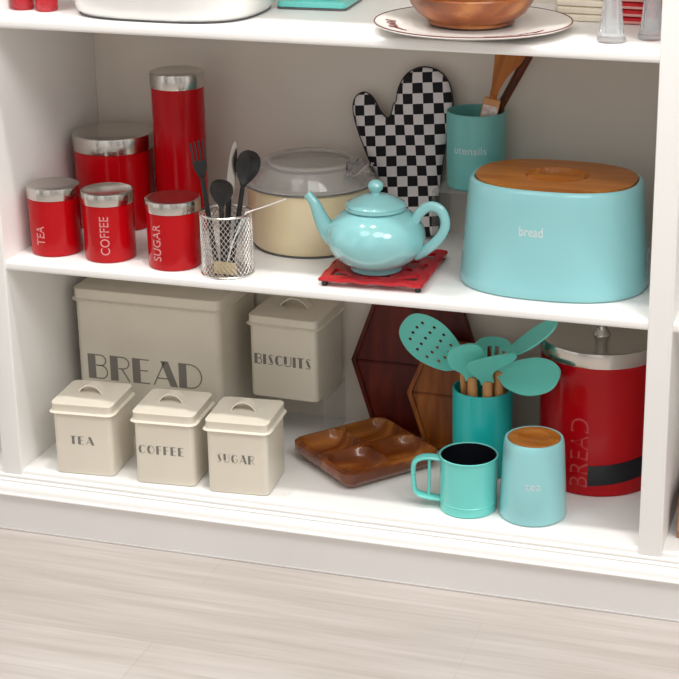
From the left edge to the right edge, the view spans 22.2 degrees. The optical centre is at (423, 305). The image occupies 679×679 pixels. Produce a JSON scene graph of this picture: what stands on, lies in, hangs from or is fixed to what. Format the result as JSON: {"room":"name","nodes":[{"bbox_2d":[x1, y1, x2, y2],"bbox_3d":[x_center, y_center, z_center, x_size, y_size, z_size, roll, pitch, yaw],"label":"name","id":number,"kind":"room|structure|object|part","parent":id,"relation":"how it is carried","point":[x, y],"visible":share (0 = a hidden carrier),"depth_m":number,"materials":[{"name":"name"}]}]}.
{"room":"kitchen","nodes":[
{"label":"kitchen","id":0,"kind":"room"},
{"bbox_2d":[0,528,678,678],"bbox_3d":[-0.699,1.009,1.208,6.200,0.030,4.800,5,20,15],"label":"floor","id":1,"kind":"structure","parent":0,"point":[71,608],"depth_m":2.64,"materials":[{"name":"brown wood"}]},
{"bbox_2d":[0,0,678,621],"bbox_3d":[-0.123,-0.382,2.720,2.340,1.600,0.397,5,20,15],"label":"bookcase","id":2,"kind":"object","parent":1,"relation":"on","point":[276,79],"visible":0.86,"depth_m":2.83,"materials":[{"name":"white paint"}]},
{"bbox_3d":[-0.936,0.199,3.182,0.567,0.016,0.360,5,20,15],"label":"shelf","id":3,"kind":"part","parent":2,"relation":"part of","materials":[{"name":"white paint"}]},
{"bbox_2d":[11,0,33,9],"bbox_3d":[-0.637,-0.519,2.735,0.038,0.099,0.038,5,20,15],"label":"drinking glass","id":4,"kind":"object","parent":2,"relation":"on","point":[16,4],"visible":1,"depth_m":2.73,"materials":[{"name":"red glass"}]},
{"bbox_2d":[35,0,57,11],"bbox_3d":[-0.596,-0.514,2.721,0.038,0.099,0.038,5,20,15],"label":"drinking glass","id":5,"kind":"object","parent":2,"relation":"on","point":[41,5],"visible":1,"depth_m":2.72,"materials":[{"name":"red glass"}]},
{"bbox_2d":[26,177,82,256],"bbox_3d":[-0.606,-0.146,2.846,0.087,0.114,0.087,5,20,15],"label":"canister","id":6,"kind":"object","parent":2,"relation":"on","point":[54,208],"visible":1,"depth_m":2.82,"materials":[{"name":"red metal"}]},
{"bbox_3d":[-0.606,-0.191,2.831,0.087,0.020,0.087,5,20,15],"label":"lid","id":7,"kind":"part","parent":6,"relation":"part of","materials":[{"name":"silver metal"}]},
{"bbox_2d":[49,380,134,475],"bbox_3d":[-0.559,0.199,2.934,0.116,0.146,0.116,4,20,11],"label":"tin","id":8,"kind":"object","parent":2,"relation":"on","point":[94,427],"visible":1,"depth_m":2.90,"materials":[{"name":"beige metal"}]},
{"bbox_3d":[-0.559,0.138,2.913,0.046,0.018,0.017,4,20,11],"label":"handle","id":9,"kind":"part","parent":8,"relation":"part of","materials":[{"name":"beige metal"}]},
{"bbox_3d":[-0.559,0.155,2.919,0.116,0.020,0.116,4,20,11],"label":"lid","id":10,"kind":"part","parent":8,"relation":"part of","materials":[{"name":"beige metal"}]},
{"bbox_2d":[80,182,136,262],"bbox_3d":[-0.512,-0.135,2.814,0.086,0.114,0.086,5,20,15],"label":"canister","id":11,"kind":"object","parent":2,"relation":"on","point":[107,207],"visible":1,"depth_m":2.79,"materials":[{"name":"red metal"}]},
{"bbox_3d":[-0.512,-0.180,2.799,0.086,0.020,0.086,5,20,15],"label":"lid","id":12,"kind":"part","parent":11,"relation":"part of","materials":[{"name":"silver metal"}]},
{"bbox_2d":[72,122,155,230],"bbox_3d":[-0.532,-0.222,2.990,0.138,0.163,0.138,5,20,15],"label":"canister","id":13,"kind":"object","parent":2,"relation":"on","point":[121,152],"visible":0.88,"depth_m":2.93,"materials":[{"name":"red metal"}]},
{"bbox_3d":[-0.533,-0.286,2.967,0.138,0.027,0.138,5,20,15],"label":"lid","id":14,"kind":"part","parent":13,"relation":"part of","materials":[{"name":"silver metal"}]},
{"bbox_2d":[72,277,257,435],"bbox_3d":[-0.454,0.080,3.087,0.284,0.271,0.185,5,20,15],"label":"tin","id":15,"kind":"object","parent":2,"relation":"on","point":[145,336],"visible":0.7,"depth_m":3.00,"materials":[{"name":"beige metal"}]},
{"bbox_3d":[-0.454,-0.037,3.046,0.284,0.024,0.185,5,20,15],"label":"lid","id":16,"kind":"part","parent":15,"relation":"part of","materials":[{"name":"beige metal"}]},
{"bbox_2d":[130,388,214,485],"bbox_3d":[-0.418,0.212,2.896,0.116,0.146,0.116,4,20,11],"label":"tin","id":17,"kind":"object","parent":2,"relation":"on","point":[172,442],"visible":0.97,"depth_m":2.86,"materials":[{"name":"beige metal"}]},
{"bbox_3d":[-0.418,0.168,2.881,0.116,0.020,0.116,4,20,11],"label":"lid","id":18,"kind":"part","parent":17,"relation":"part of","materials":[{"name":"beige metal"}]},
{"bbox_3d":[-0.418,0.151,2.875,0.046,0.018,0.017,4,20,11],"label":"handle","id":19,"kind":"part","parent":17,"relation":"part of","materials":[{"name":"beige metal"}]},
{"bbox_2d":[144,190,201,270],"bbox_3d":[-0.400,-0.121,2.775,0.089,0.112,0.089,5,20,15],"label":"canister","id":20,"kind":"object","parent":2,"relation":"on","point":[172,216],"visible":1,"depth_m":2.74,"materials":[{"name":"red metal"}]},
{"bbox_3d":[-0.401,-0.165,2.760,0.089,0.019,0.089,5,20,15],"label":"lid","id":21,"kind":"part","parent":20,"relation":"part of","materials":[{"name":"silver metal"}]},
{"bbox_2d":[74,0,273,22],"bbox_3d":[-0.392,-0.514,2.724,0.322,0.096,0.264,5,20,15],"label":"basin","id":22,"kind":"object","parent":2,"relation":"on","point":[169,11],"visible":1,"depth_m":2.62,"materials":[{"name":"white ceramic"}]},
{"bbox_2d":[149,66,208,229],"bbox_3d":[-0.413,-0.264,2.940,0.091,0.274,0.091,5,20,15],"label":"canister","id":23,"kind":"object","parent":2,"relation":"on","point":[177,92],"visible":0.81,"depth_m":2.89,"materials":[{"name":"red metal"}]},
{"bbox_3d":[-0.413,-0.381,2.899,0.091,0.025,0.091,5,20,15],"label":"lid","id":24,"kind":"part","parent":23,"relation":"part of","materials":[{"name":"silver metal"}]},
{"bbox_2d":[198,204,254,279],"bbox_3d":[-0.311,-0.101,2.737,0.085,0.101,0.085,5,20,15],"label":"wire caddy","id":25,"kind":"object","parent":2,"relation":"on","point":[243,269],"visible":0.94,"depth_m":2.72,"materials":[{"name":"white metal"}]},
{"bbox_2d":[189,139,218,261],"bbox_3d":[-0.346,-0.161,2.738,0.020,0.202,0.050,-14,23,-34],"label":"serving fork","id":26,"kind":"object","parent":25,"relation":"in","point":[200,167],"visible":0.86,"depth_m":2.73,"materials":[{"name":"black plastic"}]},
{"bbox_3d":[-0.339,-0.132,2.743,0.008,0.146,0.008,-9,12,-2],"label":"handle","id":27,"kind":"part","parent":26,"relation":"part of","materials":[{"name":"black plastic"}]},
{"bbox_2d":[210,179,232,261],"bbox_3d":[-0.314,-0.127,2.715,0.037,0.152,0.018,1,19,3],"label":"serving spoon","id":28,"kind":"object","parent":25,"relation":"in","point":[221,191],"visible":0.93,"depth_m":2.70,"materials":[{"name":"black plastic"}]},
{"bbox_2d":[210,179,232,206],"bbox_3d":[-0.315,-0.177,2.698,0.037,0.047,0.010,5,31,0],"label":"bowl","id":29,"kind":"object","parent":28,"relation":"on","point":[221,190],"depth_m":2.70,"materials":[{"name":"black plastic"}]},
{"bbox_3d":[-0.317,-0.107,2.725,0.008,0.109,0.008,0,21,-1],"label":"handle","id":30,"kind":"part","parent":28,"relation":"part of","materials":[{"name":"black plastic"}]},
{"bbox_3d":[-0.311,-0.056,2.753,0.079,0.002,0.079,4,20,11],"label":"plate","id":31,"kind":"part","parent":25,"relation":"part of","materials":[{"name":"silver metal"}]},
{"bbox_2d":[225,142,236,261],"bbox_3d":[-0.309,-0.163,2.752,0.032,0.197,0.007,-14,24,-35],"label":"table knife","id":32,"kind":"object","parent":25,"relation":"in","point":[231,173],"visible":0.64,"depth_m":2.74,"materials":[{"name":"silver metal"}]},
{"bbox_3d":[-0.313,-0.124,2.763,0.010,0.115,0.006,1,16,-14],"label":"handle","id":33,"kind":"part","parent":32,"relation":"part of","materials":[{"name":"black plastic"}]},
{"bbox_3d":[-0.304,-0.213,2.739,0.015,0.096,0.002,1,16,-14],"label":"blade","id":34,"kind":"part","parent":32,"relation":"part of","materials":[{"name":"silver metal"}]},
{"bbox_2d":[229,150,260,262],"bbox_3d":[-0.284,-0.155,2.742,0.056,0.188,0.017,-3,19,-9],"label":"serving spoon","id":35,"kind":"object","parent":25,"relation":"in","point":[248,163],"visible":0.95,"depth_m":2.73,"materials":[{"name":"black plastic"}]},
{"bbox_3d":[-0.296,-0.128,2.745,0.008,0.136,0.008,11,16,3],"label":"handle","id":36,"kind":"part","parent":35,"relation":"part of","materials":[{"name":"black plastic"}]},
{"bbox_2d":[236,150,260,186],"bbox_3d":[-0.277,-0.216,2.724,0.039,0.059,0.011,17,15,3],"label":"bowl","id":37,"kind":"object","parent":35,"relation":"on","point":[248,163],"depth_m":2.72,"materials":[{"name":"black plastic"}]},
{"bbox_2d":[214,198,285,274],"bbox_3d":[-0.270,-0.107,2.723,0.122,0.110,0.024,-8,21,-21],"label":"brush","id":38,"kind":"object","parent":25,"relation":"in","point":[215,262],"visible":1,"depth_m":2.72,"materials":[{"name":"white"}]},
{"bbox_2d":[203,396,286,495],"bbox_3d":[-0.294,0.224,2.862,0.116,0.146,0.116,4,20,11],"label":"tin","id":39,"kind":"object","parent":2,"relation":"on","point":[245,437],"visible":1,"depth_m":2.82,"materials":[{"name":"beige metal"}]},
{"bbox_3d":[-0.294,0.163,2.841,0.046,0.018,0.017,4,20,11],"label":"handle","id":40,"kind":"part","parent":39,"relation":"part of","materials":[{"name":"beige metal"}]},
{"bbox_3d":[-0.294,0.180,2.847,0.116,0.020,0.116,4,20,11],"label":"lid","id":41,"kind":"part","parent":39,"relation":"part of","materials":[{"name":"beige metal"}]},
{"bbox_2d":[246,147,377,258],"bbox_3d":[-0.182,-0.182,2.879,0.237,0.160,0.225,5,20,15],"label":"pot","id":42,"kind":"object","parent":2,"relation":"on","point":[286,228],"visible":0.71,"depth_m":2.80,"materials":[{"name":"beige metal"}]},
{"bbox_3d":[-0.187,-0.224,2.866,0.223,0.033,0.223,5,20,15],"label":"lid","id":43,"kind":"part","parent":42,"relation":"part of","materials":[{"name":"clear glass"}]},
{"bbox_2d":[277,0,361,10],"bbox_3d":[-0.167,-0.526,2.774,0.115,0.085,0.115,4,20,11],"label":"stand","id":44,"kind":"object","parent":2,"relation":"on","point":[323,5],"visible":1,"depth_m":2.73,"materials":[{"name":"teal ceramic"}]},
{"bbox_3d":[-0.125,-0.074,2.837,1.050,0.016,0.360,5,20,15],"label":"shelf","id":45,"kind":"part","parent":2,"relation":"part of","materials":[{"name":"white paint"}]},
{"bbox_3d":[-0.126,-0.448,2.707,1.050,0.016,0.360,5,20,15],"label":"shelf","id":46,"kind":"part","parent":2,"relation":"part of","materials":[{"name":"white paint"}]},
{"bbox_3d":[-0.124,0.276,2.959,1.050,0.016,0.360,5,20,15],"label":"shelf","id":47,"kind":"part","parent":2,"relation":"part of","materials":[{"name":"white paint"}]},
{"bbox_3d":[-0.171,0.350,2.797,2.340,0.030,0.047,5,20,15],"label":"moulding","id":48,"kind":"part","parent":2,"relation":"part of","materials":[{"name":"white paint"}]},
{"bbox_2d":[295,417,436,487],"bbox_3d":[-0.099,0.252,2.952,0.188,0.034,0.188,-13,23,-32],"label":"tray","id":49,"kind":"object","parent":2,"relation":"on","point":[366,451],"visible":0.98,"depth_m":2.95,"materials":[{"name":"brown wood"}]},
{"bbox_3d":[-0.069,-0.458,2.890,2.340,1.570,0.010,5,20,15],"label":"panel","id":50,"kind":"part","parent":2,"relation":"part of","materials":[{"name":"paint"}]},
{"bbox_2d":[318,249,447,292],"bbox_3d":[-0.062,-0.060,2.749,0.167,0.015,0.186,4,20,12],"label":"trivet","id":51,"kind":"object","parent":2,"relation":"on","point":[412,270],"visible":0.56,"depth_m":2.69,"materials":[{"name":"red paint"}]},
{"bbox_2d":[304,179,449,275],"bbox_3d":[-0.074,-0.127,2.701,0.155,0.145,0.186,-14,23,-34],"label":"teapot","id":52,"kind":"object","parent":51,"relation":"on","point":[375,234],"visible":1,"depth_m":2.66,"materials":[{"name":"teal ceramic"}]},
{"bbox_3d":[-0.152,-0.130,2.720,0.074,0.100,0.040,5,20,13],"label":"spout","id":53,"kind":"part","parent":52,"relation":"part of","materials":[{"name":"teal ceramic"}]},
{"bbox_3d":[-0.074,-0.164,2.688,0.094,0.021,0.094,5,20,13],"label":"lid","id":54,"kind":"part","parent":52,"relation":"part of","materials":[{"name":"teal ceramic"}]},
{"bbox_3d":[-0.074,-0.184,2.681,0.025,0.024,0.025,5,20,13],"label":"knob","id":55,"kind":"part","parent":52,"relation":"part of","materials":[{"name":"teal ceramic"}]},
{"bbox_3d":[0.010,-0.115,2.683,0.064,0.098,0.012,5,20,13],"label":"handle","id":56,"kind":"part","parent":52,"relation":"part of","materials":[{"name":"teal ceramic"}]},
{"bbox_2d":[352,66,453,236],"bbox_3d":[-0.038,-0.258,2.899,0.176,0.284,0.047,4,20,12],"label":"oven mitt","id":57,"kind":"object","parent":2,"relation":"on","point":[406,148],"visible":0.84,"depth_m":2.89,"materials":[{"name":"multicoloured fabric"}]},
{"bbox_2d":[351,304,474,435],"bbox_3d":[-0.011,0.104,3.032,0.237,0.254,0.042,5,20,15],"label":"board","id":58,"kind":"object","parent":2,"relation":"on","point":[384,368],"visible":0.3,"depth_m":3.04,"materials":[{"name":"brown wood"}]},
{"bbox_2d":[407,340,490,448],"bbox_3d":[0.057,0.156,2.980,0.173,0.190,0.047,5,20,15],"label":"board","id":59,"kind":"object","parent":2,"relation":"on","point":[429,392],"visible":0.24,"depth_m":2.99,"materials":[{"name":"orange wood"}]},
{"bbox_2d":[411,442,498,518],"bbox_3d":[0.049,0.280,2.779,0.141,0.094,0.095,1,19,2],"label":"mug","id":60,"kind":"object","parent":2,"relation":"on","point":[468,470],"visible":1,"depth_m":2.75,"materials":[{"name":"teal ceramic"}]},
{"bbox_3d":[0.004,0.276,2.779,0.050,0.081,0.019,1,19,2],"label":"handle","id":61,"kind":"part","parent":60,"relation":"part of","materials":[{"name":"teal ceramic"}]},
{"bbox_3d":[0.009,0.275,2.779,0.006,0.067,0.010,1,19,2],"label":"squeeze lever","id":62,"kind":"part","parent":60,"relation":"part of","materials":[{"name":"teal ceramic"}]},
{"bbox_2d":[374,6,572,40],"bbox_3d":[0.073,-0.415,2.559,0.295,0.017,0.295,5,20,15],"label":"serving plate","id":63,"kind":"object","parent":2,"relation":"on","point":[536,21],"visible":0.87,"depth_m":2.54,"materials":[{"name":"white ceramic"}]},
{"bbox_2d":[410,0,533,29],"bbox_3d":[0.071,-0.445,2.575,0.192,0.045,0.192,5,20,15],"label":"wooden bowl","id":64,"kind":"object","parent":63,"relation":"on","point":[452,14],"visible":1,"depth_m":2.51,"materials":[{"name":"brown wood"}]},
{"bbox_2d":[452,379,512,478],"bbox_3d":[0.099,0.206,2.906,0.101,0.150,0.101,5,20,15],"label":"utensil holder","id":65,"kind":"object","parent":2,"relation":"on","point":[486,420],"visible":0.46,"depth_m":2.86,"materials":[{"name":"teal ceramic"}]},
{"bbox_2d":[399,313,466,394],"bbox_3d":[0.020,0.142,2.877,0.121,0.271,0.019,-2,19,-5],"label":"skimmer","id":66,"kind":"object","parent":65,"relation":"in","point":[409,324],"visible":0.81,"depth_m":2.85,"materials":[{"name":"teal plastic"}]},
{"bbox_3d":[0.070,0.184,2.896,0.012,0.180,0.012,0,21,9],"label":"handle","id":67,"kind":"part","parent":66,"relation":"part of","materials":[{"name":"brown wood"}]},
{"bbox_2d":[447,343,484,396],"bbox_3d":[0.071,0.169,2.853,0.061,0.235,0.038,-11,22,-29],"label":"spoon","id":68,"kind":"object","parent":65,"relation":"in","point":[459,356],"visible":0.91,"depth_m":2.82,"materials":[{"name":"teal wood"}]},
{"bbox_3d":[0.083,0.195,2.880,0.018,0.168,0.018,0,21,4],"label":"handle","id":69,"kind":"part","parent":68,"relation":"part of","materials":[{"name":"brown wood"}]},
{"bbox_2d":[467,353,516,396],"bbox_3d":[0.110,0.176,2.851,0.080,0.224,0.052,-1,19,-1],"label":"spatula","id":70,"kind":"object","parent":65,"relation":"in","point":[483,369],"visible":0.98,"depth_m":2.81,"materials":[{"name":"teal plastic"}]},
{"bbox_3d":[0.106,0.200,2.873,0.018,0.165,0.018,3,23,9],"label":"handle","id":71,"kind":"part","parent":70,"relation":"part of","materials":[{"name":"brown wood"}]},
{"bbox_2d":[475,337,511,396],"bbox_3d":[0.117,0.155,2.930,0.059,0.211,0.049,-11,22,-28],"label":"server","id":72,"kind":"object","parent":65,"relation":"in","point":[484,342],"visible":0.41,"depth_m":2.91,"materials":[{"name":"teal plastic"}]},
{"bbox_3d":[0.113,0.185,2.920,0.014,0.161,0.014,4,16,9],"label":"handle","id":73,"kind":"part","parent":72,"relation":"part of","materials":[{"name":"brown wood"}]},
{"bbox_2d":[494,358,560,396],"bbox_3d":[0.164,0.188,2.827,0.051,0.218,0.144,-18,26,-42],"label":"ladle","id":74,"kind":"object","parent":65,"relation":"in","point":[528,376],"visible":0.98,"depth_m":2.80,"materials":[{"name":"teal wood"}]},
{"bbox_3d":[0.124,0.191,2.876,0.016,0.179,0.016,4,23,9],"label":"handle","id":75,"kind":"part","parent":74,"relation":"part of","materials":[{"name":"brown wood"}]},
{"bbox_2d":[503,320,557,393],"bbox_3d":[0.172,0.144,2.842,0.032,0.290,0.136,-13,23,-32],"label":"silicone turner","id":76,"kind":"object","parent":65,"relation":"in","point":[536,335],"visible":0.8,"depth_m":2.80,"materials":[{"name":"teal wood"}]},
{"bbox_3d":[0.133,0.172,2.901,0.012,0.199,0.012,-5,21,-20],"label":"handle","id":77,"kind":"part","parent":76,"relation":"part of","materials":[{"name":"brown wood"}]},
{"bbox_2d":[499,426,566,526],"bbox_3d":[0.175,0.269,2.750,0.108,0.133,0.108,5,20,15],"label":"tea canister","id":78,"kind":"object","parent":2,"relation":"on","point":[533,473],"visible":1,"depth_m":2.71,"materials":[{"name":"teal ceramic"}]},
{"bbox_3d":[0.175,0.209,2.728,0.082,0.005,0.082,5,20,15],"label":"lid","id":79,"kind":"part","parent":78,"relation":"part of","materials":[{"name":"brown wood"}]},
{"bbox_2d":[460,159,648,302],"bbox_3d":[0.205,-0.121,2.687,0.298,0.170,0.226,5,20,15],"label":"bin","id":80,"kind":"object","parent":2,"relation":"on","point":[535,229],"visible":1,"depth_m":2.60,"materials":[{"name":"teal ceramic"}]},
{"bbox_3d":[0.205,-0.190,2.663,0.249,0.024,0.180,5,20,15],"label":"lid","id":81,"kind":"part","parent":80,"relation":"part of","materials":[{"name":"brown wood"}]},
{"bbox_2d":[564,13,600,21],"bbox_3d":[0.259,-0.457,2.687,0.086,0.011,0.124,6,20,17],"label":"folded napkin","id":82,"kind":"object","parent":2,"relation":"on","point":[576,17],"visible":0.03,"depth_m":2.63,"materials":[{"name":"beige fabric"}]},
{"bbox_2d":[555,5,601,14],"bbox_3d":[0.259,-0.467,2.684,0.086,0.011,0.124,6,20,16],"label":"folded napkin","id":83,"kind":"object","parent":82,"relation":"on","point":[563,9],"visible":0.36,"depth_m":2.63,"materials":[{"name":"beige fabric"}]},
{"bbox_2d":[555,0,602,7],"bbox_3d":[0.259,-0.478,2.680,0.086,0.011,0.124,6,20,16],"label":"folded napkin","id":84,"kind":"object","parent":83,"relation":"on","point":[581,3],"visible":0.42,"depth_m":2.62,"materials":[{"name":"beige fabric"}]},
{"bbox_2d":[539,322,647,496],"bbox_3d":[0.292,0.146,2.871,0.201,0.286,0.201,5,20,15],"label":"canister","id":85,"kind":"object","parent":2,"relation":"on","point":[597,401],"visible":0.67,"depth_m":2.79,"materials":[{"name":"red metal"}]},
{"bbox_3d":[0.292,0.058,2.840,0.201,0.025,0.201,5,20,15],"label":"lid","id":86,"kind":"part","parent":85,"relation":"part of","materials":[{"name":"silver metal"}]},
{"bbox_3d":[0.292,0.029,2.830,0.030,0.038,0.030,5,20,15],"label":"knob","id":87,"kind":"part","parent":85,"relation":"part of","materials":[{"name":"silver metal"}]},
{"bbox_3d":[0.318,0.270,2.821,0.103,0.046,0.016,-6,20,-15],"label":"panel","id":88,"kind":"part","parent":85,"relation":"part of","materials":[{"name":"black"}]},
{"bbox_2d":[597,0,625,43],"bbox_3d":[0.269,-0.445,2.457,0.042,0.140,0.042,5,20,15],"label":"glass vase","id":89,"kind":"object","parent":2,"relation":"on","point":[611,29],"visible":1,"depth_m":2.46,"materials":[{"name":"white"}]},
{"bbox_2d":[623,17,641,24],"bbox_3d":[0.348,-0.447,2.659,0.090,0.011,0.129,6,20,16],"label":"folded napkin","id":90,"kind":"object","parent":2,"relation":"on","point":[626,20],"visible":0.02,"depth_m":2.61,"materials":[{"name":"red fabric"}]},
{"bbox_2d":[623,9,642,16],"bbox_3d":[0.348,-0.457,2.655,0.090,0.011,0.129,5,20,15],"label":"folded napkin","id":91,"kind":"object","parent":90,"relation":"on","point":[626,12],"visible":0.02,"depth_m":2.60,"materials":[{"name":"red fabric"}]},
{"bbox_2d":[622,2,642,9],"bbox_3d":[0.348,-0.468,2.652,0.089,0.011,0.129,6,20,17],"label":"folded napkin","id":92,"kind":"object","parent":91,"relation":"on","point":[625,5],"visible":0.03,"depth_m":2.60,"materials":[{"name":"red fabric"}]},
{"bbox_2d":[622,0,643,2],"bbox_3d":[0.348,-0.478,2.648,0.090,0.011,0.129,6,20,16],"label":"folded napkin","id":93,"kind":"object","parent":92,"relation":"on","point":[641,1],"visible":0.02,"depth_m":2.60,"materials":[{"name":"red fabric"}]},
{"bbox_2d":[638,0,661,40],"bbox_3d":[0.328,-0.451,2.474,0.039,0.140,0.039,5,20,15],"label":"glass vase","id":94,"kind":"object","parent":2,"relation":"on","point":[650,26],"visible":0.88,"depth_m":2.48,"materials":[{"name":"white"}]},
{"bbox_3d":[0.692,0.353,2.736,0.577,0.016,0.360,5,20,15],"label":"shelf","id":95,"kind":"part","parent":2,"relation":"part of","materials":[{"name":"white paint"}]},
{"bbox_3d":[0.692,0.002,2.614,0.577,0.016,0.360,5,20,15],"label":"shelf","id":96,"kind":"part","parent":2,"relation":"part of","materials":[{"name":"white paint"}]},
{"bbox_2d":[676,497,678,537],"bbox_3d":[0.523,0.304,2.743,0.210,0.070,0.210,5,20,15],"label":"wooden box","id":97,"kind":"object","parent":2,"relation":"on","point":[677,536],"visible":1,"depth_m":2.68,"materials":[{"name":"brown wood"}]},
{"bbox_3d":[-0.219,0.180,3.081,0.132,0.085,0.110,5,20,15],"label":"acrylic riser","id":98,"kind":"object","parent":2,"relation":"on","visible":0},
{"bbox_2d":[246,295,344,401],"bbox_3d":[-0.222,0.064,3.030,0.138,0.168,0.138,6,20,18],"label":"tin","id":99,"kind":"object","parent":98,"relation":"on","point":[296,350],"visible":0.97,"depth_m":2.98,"materials":[{"name":"beige metal"}]},
{"bbox_3d":[-0.222,0.009,3.011,0.138,0.020,0.138,6,20,18],"label":"lid","id":100,"kind":"part","parent":99,"relation":"part of","materials":[{"name":"beige metal"}]},
{"bbox_3d":[-0.222,-0.007,3.005,0.055,0.018,0.017,6,20,18],"label":"handle","id":101,"kind":"part","parent":99,"relation":"part of","materials":[{"name":"beige metal"}]},
{"bbox_3d":[0.089,-0.151,2.876,0.126,0.101,0.106,5,20,15],"label":"acrylic riser","id":102,"kind":"object","parent":2,"relation":"on","visible":0},
{"bbox_2d":[446,104,505,191],"bbox_3d":[0.086,-0.259,2.839,0.098,0.126,0.098,5,20,15],"label":"pot","id":103,"kind":"object","parent":102,"relation":"on","point":[474,141],"visible":0.91,"depth_m":2.80,"materials":[{"name":"teal ceramic"}]},
{"bbox_2d":[479,54,525,116],"bbox_3d":[0.122,-0.322,2.794,0.097,0.249,0.015,1,19,3],"label":"brush","id":104,"kind":"object","parent":103,"relation":"in","point":[504,65],"visible":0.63,"depth_m":2.78,"materials":[{"name":"orange wood"}]},
{"bbox_3d":[0.135,-0.381,2.773,0.051,0.123,0.005,14,19,-2],"label":"blade","id":105,"kind":"part","parent":104,"relation":"part of","materials":[{"name":"orange wood"}]},
{"bbox_2d":[497,56,532,114],"bbox_3d":[0.126,-0.323,2.817,0.128,0.232,0.016,1,19,4],"label":"wooden stick","id":106,"kind":"object","parent":103,"relation":"in","point":[516,77],"visible":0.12,"depth_m":2.80,"materials":[{"name":"brown wood"}]}
]}

